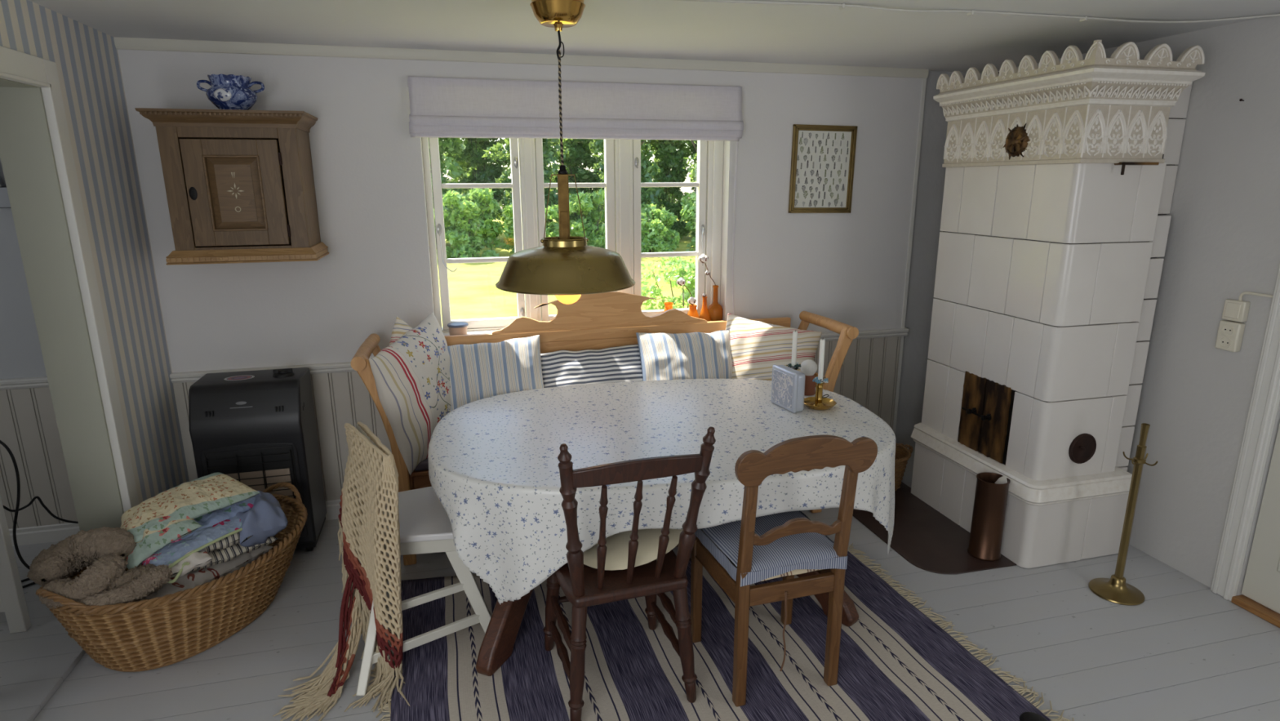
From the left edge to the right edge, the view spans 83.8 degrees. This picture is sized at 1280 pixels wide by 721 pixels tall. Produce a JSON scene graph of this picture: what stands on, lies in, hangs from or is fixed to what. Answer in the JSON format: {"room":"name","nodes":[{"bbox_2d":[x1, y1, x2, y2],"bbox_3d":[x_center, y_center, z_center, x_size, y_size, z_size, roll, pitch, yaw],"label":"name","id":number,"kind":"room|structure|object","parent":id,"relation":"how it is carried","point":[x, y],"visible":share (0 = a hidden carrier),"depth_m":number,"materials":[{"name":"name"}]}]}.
{"room":"traditional dwelling","nodes":[
{"label":"traditional dwelling","id":0,"kind":"room"},
{"bbox_2d":[0,158,46,378],"bbox_3d":[-3.425,-0.206,3.143,2.120,2.300,0.160,-4,15,-14],"label":"wall","id":1,"kind":"structure","parent":0,"point":[20,351],"depth_m":3.22,"materials":[{"name":"paint"}]},
{"bbox_2d":[0,176,10,208],"bbox_3d":[-2.768,-0.817,3.059,0.110,0.320,0.039,-4,15,-14],"label":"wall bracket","id":2,"kind":"object","parent":1,"relation":"attached to","point":[4,198],"visible":0.48,"depth_m":3.08,"materials":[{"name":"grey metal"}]},
{"bbox_2d":[0,376,48,390],"bbox_3d":[-3.351,0.142,3.145,2.020,0.048,0.036,-4,15,-14],"label":"trim","id":3,"kind":"structure","parent":1,"relation":"attached to","point":[42,381],"depth_m":3.27,"materials":[{"name":"white paint"}]},
{"bbox_2d":[0,386,77,528],"bbox_3d":[-3.352,0.495,3.245,2.020,0.690,0.014,-4,15,-14],"label":"wainscot","id":4,"kind":"object","parent":1,"relation":"attached to","point":[28,427],"depth_m":3.36,"materials":[{"name":"grey wood"}]},
{"bbox_2d":[8,522,79,546],"bbox_3d":[-3.350,0.872,3.335,2.020,0.115,0.022,-4,15,-14],"label":"baseboard","id":5,"kind":"structure","parent":1,"relation":"attached to","point":[53,532],"depth_m":3.44,"materials":[{"name":"white paint"}]},
{"bbox_2d":[0,0,189,503],"bbox_3d":[-1.746,0.359,0.858,0.350,2.300,5.120,-4,15,-14],"label":"wall","id":6,"kind":"structure","parent":0,"point":[86,58],"depth_m":2.93,"materials":[{"name":"paper"}]},
{"bbox_2d":[0,78,127,568],"bbox_3d":[-1.959,0.186,2.067,0.156,2.014,1.284,-4,15,-14],"label":"trim","id":7,"kind":"structure","parent":6,"relation":"attached to","point":[27,157],"depth_m":2.59,"materials":[{"name":"grey paint"}]},
{"bbox_2d":[0,45,141,567],"bbox_3d":[-1.871,0.149,2.079,0.028,2.115,1.455,-4,15,-14],"label":"trim","id":8,"kind":"structure","parent":6,"relation":"attached to","point":[15,65],"depth_m":2.60,"materials":[{"name":"white paint"}]},
{"bbox_2d":[117,49,922,372],"bbox_3d":[-0.407,-0.400,3.869,4.100,2.300,0.220,-4,15,-14],"label":"wall","id":9,"kind":"structure","parent":0,"point":[850,268],"depth_m":3.50,"materials":[{"name":"white paint"}]},
{"bbox_2d":[134,107,328,265],"bbox_3d":[-1.736,-0.766,3.121,0.615,0.644,0.345,-4,15,-14],"label":"upper cabinet","id":10,"kind":"object","parent":9,"relation":"attached to","point":[239,184],"visible":1,"depth_m":3.00,"materials":[{"name":"brown wood"}]},
{"bbox_2d":[196,73,264,110],"bbox_3d":[-1.725,-1.123,3.018,0.192,0.144,0.192,8,16,28],"label":"tureen","id":11,"kind":"object","parent":10,"relation":"on","point":[230,91],"visible":0.88,"depth_m":2.96,"materials":[{"name":"blue ceramic"}]},
{"bbox_2d":[325,499,362,519],"bbox_3d":[-0.310,0.684,4.037,3.930,0.115,0.022,-4,15,-14],"label":"baseboard","id":12,"kind":"structure","parent":9,"relation":"attached to","point":[333,506],"depth_m":3.71,"materials":[{"name":"white paint"}]},
{"bbox_2d":[113,36,928,78],"bbox_3d":[-0.309,-1.471,3.501,3.950,0.045,0.020,-4,15,-14],"label":"trim","id":13,"kind":"structure","parent":9,"relation":"attached to","point":[121,43],"depth_m":3.39,"materials":[{"name":"beige paint"}]},
{"bbox_2d":[173,336,901,500],"bbox_3d":[-0.315,0.307,3.946,3.925,0.690,0.014,-4,15,-14],"label":"wainscot","id":14,"kind":"structure","parent":9,"relation":"attached to","point":[868,375],"depth_m":3.66,"materials":[{"name":"grey wood"}]},
{"bbox_2d":[169,328,908,382],"bbox_3d":[-0.296,-0.043,3.852,3.960,0.048,0.036,-4,15,-14],"label":"trim","id":15,"kind":"structure","parent":9,"relation":"attached to","point":[187,376],"depth_m":3.53,"materials":[{"name":"white paint"}]},
{"bbox_2d":[421,137,724,335],"bbox_3d":[-0.304,-0.770,3.770,1.580,1.255,0.275,-4,15,-14],"label":"window","id":16,"kind":"structure","parent":9,"relation":"in","point":[622,185],"depth_m":3.80,"materials":[{"name":"paint"}]},
{"bbox_2d":[447,321,468,335],"bbox_3d":[-0.938,-0.161,3.680,0.106,0.063,0.106,-4,15,-14],"label":"lidded jar","id":17,"kind":"object","parent":16,"relation":"on","point":[457,327],"visible":0.89,"depth_m":3.64,"materials":[{"name":"beige"}]},
{"bbox_2d":[406,75,743,314],"bbox_3d":[-0.275,-0.782,3.646,1.667,1.208,0.088,-4,15,-14],"label":"blind","id":18,"kind":"object","parent":16,"relation":"attached to","point":[440,107],"visible":0.98,"depth_m":3.50,"materials":[{"name":"white fabric"}]},
{"bbox_2d":[663,302,673,311],"bbox_3d":[0.160,-0.270,4.000,0.082,0.110,0.082,-4,15,-14],"label":"bottle","id":19,"kind":"object","parent":16,"relation":"on","point":[668,305],"visible":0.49,"depth_m":3.97,"materials":[{"name":"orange glass"}]},
{"bbox_2d":[687,304,698,318],"bbox_3d":[0.299,-0.269,4.037,0.072,0.090,0.072,-4,15,-14],"label":"bottle","id":20,"kind":"object","parent":16,"relation":"on","point":[692,312],"visible":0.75,"depth_m":4.01,"materials":[{"name":"orange glass"}]},
{"bbox_2d":[687,297,696,304],"bbox_3d":[0.293,-0.315,4.019,0.052,0.088,0.052,-4,15,-14],"label":"stem","id":21,"kind":"object","parent":20,"relation":"in","point":[691,300],"visible":1,"depth_m":4.00,"materials":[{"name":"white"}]},
{"bbox_2d":[675,277,693,305],"bbox_3d":[0.252,-0.367,4.000,0.100,0.199,0.054,-4,15,-14],"label":"stem","id":22,"kind":"object","parent":21,"relation":"attached to","point":[681,281],"visible":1,"depth_m":3.96,"materials":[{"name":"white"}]},
{"bbox_2d":[698,296,711,321],"bbox_3d":[0.365,-0.293,4.038,0.074,0.136,0.074,-4,15,-14],"label":"bottle","id":23,"kind":"object","parent":16,"relation":"on","point":[704,314],"visible":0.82,"depth_m":4.02,"materials":[{"name":"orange glass"}]},
{"bbox_2d":[707,284,722,320],"bbox_3d":[0.428,-0.328,4.052,0.086,0.196,0.086,-4,15,-14],"label":"bottle","id":24,"kind":"object","parent":16,"relation":"on","point":[715,309],"visible":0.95,"depth_m":4.03,"materials":[{"name":"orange glass"}]},
{"bbox_2d":[697,253,715,285],"bbox_3d":[0.378,-0.468,3.996,0.111,0.256,0.058,-4,15,-14],"label":"stem","id":25,"kind":"object","parent":24,"relation":"in","point":[703,258],"visible":1,"depth_m":3.95,"materials":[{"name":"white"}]},
{"bbox_2d":[788,124,857,213],"bbox_3d":[1.014,-1.057,3.957,0.382,0.470,0.021,-3,14,-14],"label":"framed print","id":26,"kind":"object","parent":9,"relation":"attached to","point":[823,156],"visible":1,"depth_m":3.96,"materials":[{"name":"white paper"}]},
{"bbox_2d":[893,78,926,435],"bbox_3d":[1.592,-0.510,4.275,0.022,2.300,0.038,-4,15,-14],"label":"trim","id":27,"kind":"structure","parent":9,"relation":"attached to","point":[924,80],"depth_m":4.20,"materials":[{"name":"white paint"}]},
{"bbox_2d":[0,451,1279,720],"bbox_3d":[-0.408,1.408,1.594,7.000,0.138,5.340,-4,15,-14],"label":"floor","id":28,"kind":"structure","parent":0,"point":[1187,651],"depth_m":2.66,"materials":[{"name":"grey wood"}]},
{"bbox_2d":[0,440,30,568],"bbox_3d":[-2.663,0.604,3.225,0.376,0.647,0.239,-12,18,-39],"label":"power cable","id":29,"kind":"object","parent":28,"relation":"on","point":[2,442],"visible":0.63,"depth_m":3.10,"materials":[{"name":"black rubber"}]},
{"bbox_2d":[2,496,78,523],"bbox_3d":[-2.708,0.661,3.193,0.639,0.262,0.075,-9,17,-33],"label":"power cable","id":30,"kind":"object","parent":29,"relation":"attached to","point":[38,498],"visible":0.66,"depth_m":3.18,"materials":[{"name":"black rubber"}]},
{"bbox_2d":[0,495,31,633],"bbox_3d":[-2.707,0.767,2.369,0.810,0.747,0.550,-4,15,-14],"label":"table","id":31,"kind":"object","parent":28,"relation":"on","point":[12,599],"visible":1,"depth_m":2.72,"materials":[{"name":"white paint"}]},
{"bbox_2d":[21,577,35,587],"bbox_3d":[-2.776,0.990,2.990,0.554,0.010,0.128,-12,18,-40],"label":"power cable","id":32,"kind":"object","parent":28,"relation":"on","point":[26,579],"visible":0.15,"depth_m":3.09,"materials":[{"name":"black plastic"}]},
{"bbox_2d":[35,481,307,671],"bbox_3d":[-1.745,0.845,2.789,0.800,0.412,0.857,-4,15,-14],"label":"wicker basket","id":33,"kind":"object","parent":28,"relation":"on","point":[158,632],"visible":0.66,"depth_m":2.53,"materials":[{"name":"brown wicker"}]},
{"bbox_2d":[26,525,173,612],"bbox_3d":[-1.876,0.730,2.454,0.422,0.231,0.308,8,16,28],"label":"yarn skeins","id":34,"kind":"object","parent":33,"relation":"in","point":[106,580],"visible":0.9,"depth_m":2.43,"materials":[{"name":"brown fabric"}]},
{"bbox_2d":[167,549,212,577],"bbox_3d":[-1.669,0.737,2.606,0.171,0.086,0.128,-12,18,-39],"label":"folded cloth","id":35,"kind":"object","parent":33,"relation":"in","point":[199,558],"visible":0.62,"depth_m":2.58,"materials":[{"name":"white fabric"}]},
{"bbox_2d":[136,544,274,601],"bbox_3d":[-1.744,0.824,2.747,0.250,0.134,0.612,6,15,23],"label":"folded cloth","id":36,"kind":"object","parent":33,"relation":"in","point":[193,579],"visible":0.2,"depth_m":2.71,"materials":[{"name":"fabric"}]},
{"bbox_2d":[187,531,277,573],"bbox_3d":[-1.642,0.710,2.800,0.193,0.132,0.362,12,19,41],"label":"striped blanket","id":37,"kind":"object","parent":36,"relation":"on","point":[228,548],"visible":0.2,"depth_m":2.74,"materials":[{"name":"fabric"}]},
{"bbox_2d":[141,515,242,582],"bbox_3d":[-1.661,0.682,2.703,0.250,0.111,0.415,9,17,32],"label":"quilt","id":38,"kind":"object","parent":37,"relation":"on","point":[174,553],"visible":0.6,"depth_m":2.63,"materials":[{"name":"blue fabric"}]},
{"bbox_2d":[167,496,255,544],"bbox_3d":[-1.713,0.621,2.754,0.167,0.102,0.466,10,17,35],"label":"quilt","id":39,"kind":"object","parent":38,"relation":"on","point":[215,517],"visible":0.27,"depth_m":2.77,"materials":[{"name":"blue fabric"}]},
{"bbox_2d":[123,518,201,568],"bbox_3d":[-1.793,0.642,2.641,0.228,0.141,0.236,11,18,37],"label":"patchwork quilt","id":40,"kind":"object","parent":39,"relation":"on","point":[152,541],"visible":0.59,"depth_m":2.58,"materials":[{"name":"green fabric"}]},
{"bbox_2d":[120,471,260,542],"bbox_3d":[-1.752,0.556,2.748,0.281,0.121,0.460,13,20,43],"label":"patchwork quilt","id":41,"kind":"object","parent":39,"relation":"on","point":[200,496],"visible":0.94,"depth_m":2.71,"materials":[{"name":"beige fabric"}]},
{"bbox_2d":[235,490,288,546],"bbox_3d":[-1.537,0.630,2.881,0.204,0.183,0.240,-12,18,-39],"label":"quilt","id":42,"kind":"object","parent":33,"relation":"in","point":[266,518],"visible":0.8,"depth_m":2.81,"materials":[{"name":"blue fabric"}]},
{"bbox_2d":[188,367,326,551],"bbox_3d":[-1.778,0.474,3.347,0.451,0.868,0.352,-4,15,-14],"label":"heater","id":43,"kind":"object","parent":28,"relation":"on","point":[257,428],"visible":0.73,"depth_m":3.19,"materials":[{"name":"black metal"}]},
{"bbox_2d":[355,423,491,695],"bbox_3d":[-0.830,0.660,2.756,0.502,0.812,0.792,-4,15,-14],"label":"chair","id":44,"kind":"object","parent":28,"relation":"on","point":[425,526],"visible":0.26,"depth_m":2.65,"materials":[{"name":"beige paint"}]},
{"bbox_2d":[272,421,409,720],"bbox_3d":[-1.057,0.702,2.517,0.461,0.821,0.704,-4,15,-14],"label":"crochet shawl","id":45,"kind":"object","parent":44,"relation":"on","point":[372,475],"visible":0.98,"depth_m":2.49,"materials":[{"name":"beige fabric"}]},
{"bbox_2d":[350,291,858,564],"bbox_3d":[-0.123,0.256,3.611,2.381,1.150,0.526,-4,15,-14],"label":"bench","id":46,"kind":"object","parent":28,"relation":"on","point":[597,321],"visible":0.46,"depth_m":3.69,"materials":[{"name":"brown wood"}]},
{"bbox_2d":[389,315,413,345],"bbox_3d":[-1.074,0.086,3.376,0.157,0.620,0.621,2,14,8],"label":"cushion","id":47,"kind":"object","parent":46,"relation":"on","point":[401,327],"visible":0.04,"depth_m":3.25,"materials":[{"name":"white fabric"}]},
{"bbox_2d":[368,312,450,475],"bbox_3d":[-1.013,0.137,3.319,0.229,0.641,0.669,3,14,14],"label":"cushion","id":48,"kind":"object","parent":46,"relation":"on","point":[411,375],"visible":0.73,"depth_m":3.15,"materials":[{"name":"fabric"}]},
{"bbox_2d":[413,457,428,471],"bbox_3d":[-0.120,0.363,3.639,1.965,0.042,0.455,-4,15,-14],"label":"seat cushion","id":49,"kind":"object","parent":46,"relation":"on","point":[423,465],"depth_m":3.20,"materials":[{"name":"grey fabric"}]},
{"bbox_2d":[447,334,543,411],"bbox_3d":[-0.718,0.132,3.476,0.526,0.458,0.281,-4,15,-16],"label":"cushion","id":50,"kind":"object","parent":46,"relation":"on","point":[479,371],"visible":0.54,"depth_m":3.42,"materials":[{"name":"white fabric"}]},
{"bbox_2d":[540,343,643,387],"bbox_3d":[-0.231,0.136,3.636,0.574,0.390,0.230,-4,15,-15],"label":"cushion","id":51,"kind":"object","parent":46,"relation":"on","point":[618,363],"visible":0.49,"depth_m":3.59,"materials":[{"name":"white fabric"}]},
{"bbox_2d":[635,329,732,381],"bbox_3d":[0.251,0.073,3.719,0.519,0.429,0.269,-3,14,-12],"label":"cushion","id":52,"kind":"object","parent":46,"relation":"on","point":[691,355],"visible":0.59,"depth_m":3.67,"materials":[{"name":"white fabric"}]},
{"bbox_2d":[725,313,822,380],"bbox_3d":[0.662,0.032,3.791,0.559,0.520,0.284,4,15,17],"label":"cushion","id":53,"kind":"object","parent":46,"relation":"on","point":[756,346],"visible":0.47,"depth_m":3.73,"materials":[{"name":"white fabric"}]},
{"bbox_2d":[377,542,1074,720],"bbox_3d":[0.249,1.131,2.443,2.288,0.012,2.007,-4,15,-14],"label":"striped rug","id":54,"kind":"object","parent":28,"relation":"on","point":[896,663],"visible":0.63,"depth_m":2.55,"materials":[{"name":"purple fabric"}]},
{"bbox_2d":[542,426,715,720],"bbox_3d":[-0.071,0.639,2.373,0.476,0.988,0.531,-5,15,-17],"label":"spindle chair","id":55,"kind":"object","parent":54,"relation":"on","point":[583,585],"visible":0.95,"depth_m":2.22,"materials":[{"name":"brown wood"}]},
{"bbox_2d":[583,528,682,570],"bbox_3d":[-0.036,0.600,2.456,0.400,0.107,0.370,-1,14,-2],"label":"pad","id":56,"kind":"object","parent":55,"relation":"on","point":[617,544],"visible":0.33,"depth_m":2.35,"materials":[{"name":"beige fabric"}]},
{"bbox_2d":[475,543,858,675],"bbox_3d":[0.089,0.610,3.019,1.784,0.728,1.214,-3,14,-9],"label":"dining table","id":57,"kind":"object","parent":54,"relation":"on","point":[497,645],"visible":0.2,"depth_m":2.58,"materials":[{"name":"brown wood"}]},
{"bbox_2d":[427,378,895,604],"bbox_3d":[0.093,0.499,2.990,1.858,0.512,1.299,-4,15,-14],"label":"tablecloth","id":58,"kind":"object","parent":57,"relation":"on","point":[494,469],"visible":0.8,"depth_m":2.59,"materials":[{"name":"fabric"}]},
{"bbox_2d":[770,364,804,413],"bbox_3d":[0.639,0.118,3.082,0.062,0.175,0.178,-6,15,-22],"label":"box","id":59,"kind":"object","parent":58,"relation":"on","point":[788,384],"visible":1,"depth_m":3.03,"materials":[{"name":"silver metal"}]},
{"bbox_2d":[800,359,817,395],"bbox_3d":[0.774,0.075,3.281,0.077,0.160,0.077,0,14,3],"label":"jar","id":60,"kind":"object","parent":58,"relation":"on","point":[809,367],"visible":0.88,"depth_m":3.25,"materials":[{"name":"brown glass"}]},
{"bbox_2d":[804,382,836,410],"bbox_3d":[0.777,0.148,3.090,0.144,0.112,0.144,12,18,39],"label":"candlestick","id":61,"kind":"object","parent":58,"relation":"on","point":[820,402],"visible":0.78,"depth_m":3.08,"materials":[{"name":"gold metal"}]},
{"bbox_2d":[812,376,828,383],"bbox_3d":[0.775,0.084,3.074,0.061,0.027,0.059,-4,15,-14],"label":"wreath","id":62,"kind":"object","parent":61,"relation":"on","point":[825,380],"visible":0.98,"depth_m":3.06,"materials":[{"name":"teal"}]},
{"bbox_2d":[817,338,825,382],"bbox_3d":[0.776,0.000,3.052,0.021,0.198,0.021,-4,15,-14],"label":"candle","id":63,"kind":"object","parent":61,"relation":"on","point":[822,344],"visible":0.98,"depth_m":3.04,"materials":[{"name":"white wax"}]},
{"bbox_3d":[0.681,0.105,3.184,0.100,0.151,0.100,-4,15,-14],"label":"candlestick","id":64,"kind":"object","parent":58,"relation":"on","visible":0},
{"bbox_2d":[786,361,800,368],"bbox_3d":[0.683,0.022,3.167,0.064,0.031,0.052,3,14,14],"label":"wreath","id":65,"kind":"object","parent":64,"relation":"on","point":[797,365],"visible":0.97,"depth_m":3.15,"materials":[{"name":"teal"}]},
{"bbox_2d":[791,329,797,368],"bbox_3d":[0.681,-0.050,3.145,0.021,0.173,0.021,-4,15,-14],"label":"candle","id":66,"kind":"object","parent":64,"relation":"on","point":[794,333],"visible":1,"depth_m":3.14,"materials":[{"name":"white wax"}]},
{"bbox_2d":[690,434,877,706],"bbox_3d":[0.451,0.637,2.451,0.473,0.947,0.459,-4,15,-16],"label":"carved chair","id":67,"kind":"object","parent":54,"relation":"on","point":[807,453],"visible":0.98,"depth_m":2.28,"materials":[{"name":"brown wood"}]},
{"bbox_2d":[701,529,831,582],"bbox_3d":[0.443,0.640,2.479,0.380,0.049,0.370,-4,15,-16],"label":"seat","id":68,"kind":"object","parent":67,"relation":"on","point":[796,571],"visible":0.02,"depth_m":2.32,"materials":[{"name":"fabric"}]},
{"bbox_2d":[694,510,848,586],"bbox_3d":[0.443,0.619,2.473,0.422,0.073,0.398,-4,15,-16],"label":"seat cushion","id":69,"kind":"object","parent":68,"relation":"on","point":[808,550],"visible":0.67,"depth_m":2.35,"materials":[{"name":"blue fabric"}]},
{"bbox_2d":[1019,711,1048,720],"bbox_3d":[1.266,1.152,2.265,0.090,0.028,0.124,-4,15,-14],"label":"black object","id":70,"kind":"object","parent":54,"relation":"on","point":[1025,716],"visible":1,"depth_m":2.28,"materials":[{"name":"black"}]},
{"bbox_2d":[852,481,1016,573],"bbox_3d":[1.370,0.808,3.735,0.500,0.006,1.150,-4,15,-14],"label":"plate","id":71,"kind":"object","parent":28,"relation":"on","point":[927,539],"visible":0.53,"depth_m":3.49,"materials":[{"name":"brown metal"}]},
{"bbox_2d":[894,442,912,490],"bbox_3d":[1.370,0.605,4.094,0.334,0.218,0.335,7,16,26],"label":"wicker basket","id":72,"kind":"object","parent":71,"relation":"on","point":[903,454],"visible":0.3,"depth_m":4.01,"materials":[{"name":"brown wicker"}]},
{"bbox_2d":[967,471,1009,560],"bbox_3d":[1.619,0.721,3.286,0.168,0.380,0.142,8,16,29],"label":"canister","id":73,"kind":"object","parent":71,"relation":"on","point":[990,497],"visible":0.85,"depth_m":3.25,"materials":[{"name":"brown metal"}]},
{"bbox_2d":[911,40,1205,568],"bbox_3d":[1.893,-0.244,3.415,0.744,2.198,1.021,-4,15,-14],"label":"stove","id":74,"kind":"object","parent":28,"relation":"on","point":[1059,180],"visible":1,"depth_m":3.13,"materials":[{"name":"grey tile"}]},
{"bbox_2d":[1088,422,1157,605],"bbox_3d":[2.022,0.619,2.941,0.202,0.753,0.202,-4,15,-14],"label":"stand","id":75,"kind":"object","parent":28,"relation":"on","point":[1114,588],"visible":1,"depth_m":2.96,"materials":[{"name":"gold metal"}]},
{"bbox_2d":[28,0,1279,72],"bbox_3d":[-0.370,-0.934,1.020,7.100,0.120,5.340,-4,15,-14],"label":"ceiling","id":76,"kind":"structure","parent":0,"point":[802,34],"depth_m":2.83,"materials":[{"name":"white paint"}]},
{"bbox_2d":[495,0,635,304],"bbox_3d":[-0.271,-0.706,2.488,0.504,1.029,0.504,-4,15,-14],"label":"pendant lamp","id":77,"kind":"object","parent":76,"relation":"hanging from","point":[565,267],"visible":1,"depth_m":2.41,"materials":[{"name":"gold metal"}]},
{"bbox_2d":[674,0,1279,22],"bbox_3d":[1.212,-1.264,2.593,2.370,0.016,0.172,-2,14,-6],"label":"cable","id":78,"kind":"object","parent":76,"relation":"attached to","point":[842,6],"visible":1,"depth_m":2.59,"materials":[{"name":"grey plastic"}]},
{"bbox_2d":[895,71,982,451],"bbox_3d":[1.950,-0.562,4.477,0.780,2.300,0.185,-4,15,-14],"label":"wall","id":79,"kind":"structure","parent":0,"point":[931,175],"depth_m":4.31,"materials":[{"name":"grey paint"}]},
{"bbox_2d":[997,15,1279,595],"bbox_3d":[2.781,0.029,2.103,0.300,2.300,5.340,-4,15,-14],"label":"wall","id":80,"kind":"structure","parent":0,"point":[1223,242],"depth_m":2.98,"materials":[{"name":"paint"}]},
{"bbox_2d":[1214,320,1245,351],"bbox_3d":[2.398,-0.100,2.902,0.036,0.118,0.082,-4,15,-14],"label":"double socket","id":81,"kind":"object","parent":80,"relation":"attached to","point":[1230,333],"visible":1,"depth_m":2.88,"materials":[{"name":"beige plastic"}]},
{"bbox_2d":[1222,298,1250,322],"bbox_3d":[2.398,-0.201,2.874,0.036,0.082,0.080,-4,15,-14],"label":"light switch","id":82,"kind":"object","parent":80,"relation":"attached to","point":[1236,310],"visible":1,"depth_m":2.86,"materials":[{"name":"beige plastic"}]},
{"bbox_2d":[1238,291,1273,300],"bbox_3d":[2.420,-0.246,2.803,0.011,0.041,0.125,-4,15,-14],"label":"cable","id":83,"kind":"object","parent":82,"relation":"attached to","point":[1241,295],"visible":1,"depth_m":2.81,"materials":[{"name":"beige plastic"}]},
{"bbox_2d":[1210,264,1279,600],"bbox_3d":[2.573,0.076,2.266,0.030,2.130,1.110,-4,15,-14],"label":"trim","id":84,"kind":"structure","parent":80,"relation":"attached to","point":[1265,397],"depth_m":2.85,"materials":[{"name":"white paint"}]},
{"bbox_2d":[1231,422,1279,627],"bbox_3d":[2.719,0.113,2.314,0.328,2.035,0.930,-4,15,-14],"label":"door","id":85,"kind":"structure","parent":80,"relation":"in","point":[1260,596],"depth_m":2.84,"materials":[{"name":"beige paint"}]},
{"label":"outside","id":86,"kind":"structure","parent":0,"visible":0},
{"bbox_2d":[436,218,696,325],"bbox_3d":[-3.566,-3.326,21.588,36.000,0.460,36.000,-4,15,-14],"label":"ground","id":87,"kind":"structure","parent":86,"point":[473,293],"depth_m":14.45,"materials":[{"name":"green plant"}]},
{"bbox_2d":[428,137,471,247],"bbox_3d":[-6.408,-6.582,21.010,2.922,6.750,2.625,-4,15,-14],"label":"tree","id":88,"kind":"object","parent":87,"relation":"on","point":[446,144],"visible":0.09,"depth_m":21.09,"materials":[{"name":"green plant"}]},
{"bbox_2d":[440,152,467,195],"bbox_3d":[-7.947,-10.057,27.230,3.641,10.322,3.170,0,14,2],"label":"tree","id":89,"kind":"object","parent":87,"relation":"on","point":[442,162],"visible":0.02,"depth_m":27.43,"materials":[{"name":"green plant"}]},
{"bbox_2d":[433,187,503,258],"bbox_3d":[-4.639,-3.674,19.256,1.887,2.022,1.456,-4,15,-14],"label":"bush","id":90,"kind":"object","parent":87,"relation":"on","point":[466,241],"visible":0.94,"depth_m":19.01,"materials":[{"name":"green plant"}]},
{"bbox_2d":[444,137,511,237],"bbox_3d":[-5.543,-8.796,24.431,3.089,9.389,2.488,1,14,7],"label":"tree","id":91,"kind":"object","parent":87,"relation":"on","point":[463,165],"visible":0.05,"depth_m":24.51,"materials":[{"name":"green plant"}]},
{"bbox_2d":[453,137,504,240],"bbox_3d":[-5.239,-6.198,23.259,1.441,4.837,1.682,12,19,41],"label":"tree","id":92,"kind":"object","parent":87,"relation":"on","point":[478,174],"visible":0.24,"depth_m":23.11,"materials":[{"name":"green plant"}]},
{"bbox_2d":[481,137,569,222],"bbox_3d":[-3.440,-7.512,21.461,2.779,8.326,2.641,1,14,5],"label":"tree","id":93,"kind":"object","parent":87,"relation":"on","point":[503,157],"visible":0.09,"depth_m":21.65,"materials":[{"name":"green plant"}]},
{"bbox_2d":[497,202,559,253],"bbox_3d":[-2.975,-3.604,19.724,1.922,1.617,1.429,-4,15,-14],"label":"bush","id":94,"kind":"object","parent":87,"relation":"on","point":[552,228],"visible":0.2,"depth_m":19.44,"materials":[{"name":"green plant"}]},
{"bbox_2d":[545,138,604,222],"bbox_3d":[-2.413,-8.969,25.081,3.054,9.389,2.742,-4,15,-14],"label":"tree","id":95,"kind":"object","parent":87,"relation":"on","point":[591,189],"visible":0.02,"depth_m":25.29,"materials":[{"name":"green plant"}]},
{"bbox_2d":[553,138,599,235],"bbox_3d":[-2.087,-6.232,24.121,1.688,4.448,1.482,-9,16,-30],"label":"tree","id":96,"kind":"object","parent":87,"relation":"on","point":[577,147],"visible":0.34,"depth_m":23.78,"materials":[{"name":"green plant"}]},
{"bbox_2d":[568,187,605,248],"bbox_3d":[-1.309,-3.809,20.059,1.685,2.068,1.488,-4,15,-14],"label":"bush","id":97,"kind":"object","parent":87,"relation":"on","point":[596,234],"visible":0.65,"depth_m":19.88,"materials":[{"name":"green plant"}]},
{"bbox_2d":[588,138,664,223],"bbox_3d":[-0.472,-7.213,22.306,2.825,7.327,2.513,-4,15,-14],"label":"tree","id":98,"kind":"object","parent":87,"relation":"on","point":[647,193],"visible":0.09,"depth_m":22.50,"materials":[{"name":"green plant"}]},
{"bbox_2d":[640,203,679,253],"bbox_3d":[0.274,-3.769,20.539,1.774,1.553,1.557,-4,15,-14],"label":"bush","id":99,"kind":"object","parent":87,"relation":"on","point":[655,224],"visible":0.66,"depth_m":20.26,"materials":[{"name":"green plant"}]},
{"bbox_2d":[640,139,694,208],"bbox_3d":[0.623,-9.175,25.877,3.229,9.326,2.600,-4,15,-14],"label":"tree","id":100,"kind":"object","parent":87,"relation":"on","point":[682,144],"visible":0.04,"depth_m":26.04,"materials":[{"name":"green plant"}]},
{"bbox_2d":[640,256,695,310],"bbox_3d":[0.482,-0.485,8.099,1.377,1.490,1.019,-6,15,-21],"label":"bush","id":101,"kind":"object","parent":87,"relation":"on","point":[682,268],"visible":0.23,"depth_m":7.85,"materials":[{"name":"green plant"}]},
{"bbox_2d":[652,139,689,238],"bbox_3d":[1.058,-6.634,24.856,1.643,4.814,1.372,-4,15,-14],"label":"tree","id":102,"kind":"object","parent":87,"relation":"on","point":[666,156],"visible":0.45,"depth_m":24.64,"materials":[{"name":"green plant"}]},
{"bbox_2d":[680,191,696,251],"bbox_3d":[2.013,-3.967,20.913,1.811,1.874,1.455,-4,15,-14],"label":"bush","id":103,"kind":"object","parent":87,"relation":"on","point":[688,214],"visible":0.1,"depth_m":20.71,"materials":[{"name":"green plant"}]},
{"bbox_2d":[680,140,697,206],"bbox_3d":[2.497,-7.995,22.989,2.910,8.492,2.538,-4,15,-14],"label":"tree","id":104,"kind":"object","parent":87,"relation":"on","point":[693,171],"visible":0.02,"depth_m":23.25,"materials":[{"name":"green plant"}]},
{"bbox_2d":[689,142,697,231],"bbox_3d":[2.610,-6.454,25.192,1.761,4.281,1.451,2,14,7],"label":"bush","id":105,"kind":"object","parent":87,"relation":"on","point":[691,148],"visible":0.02,"depth_m":25.01,"materials":[{"name":"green plant"}]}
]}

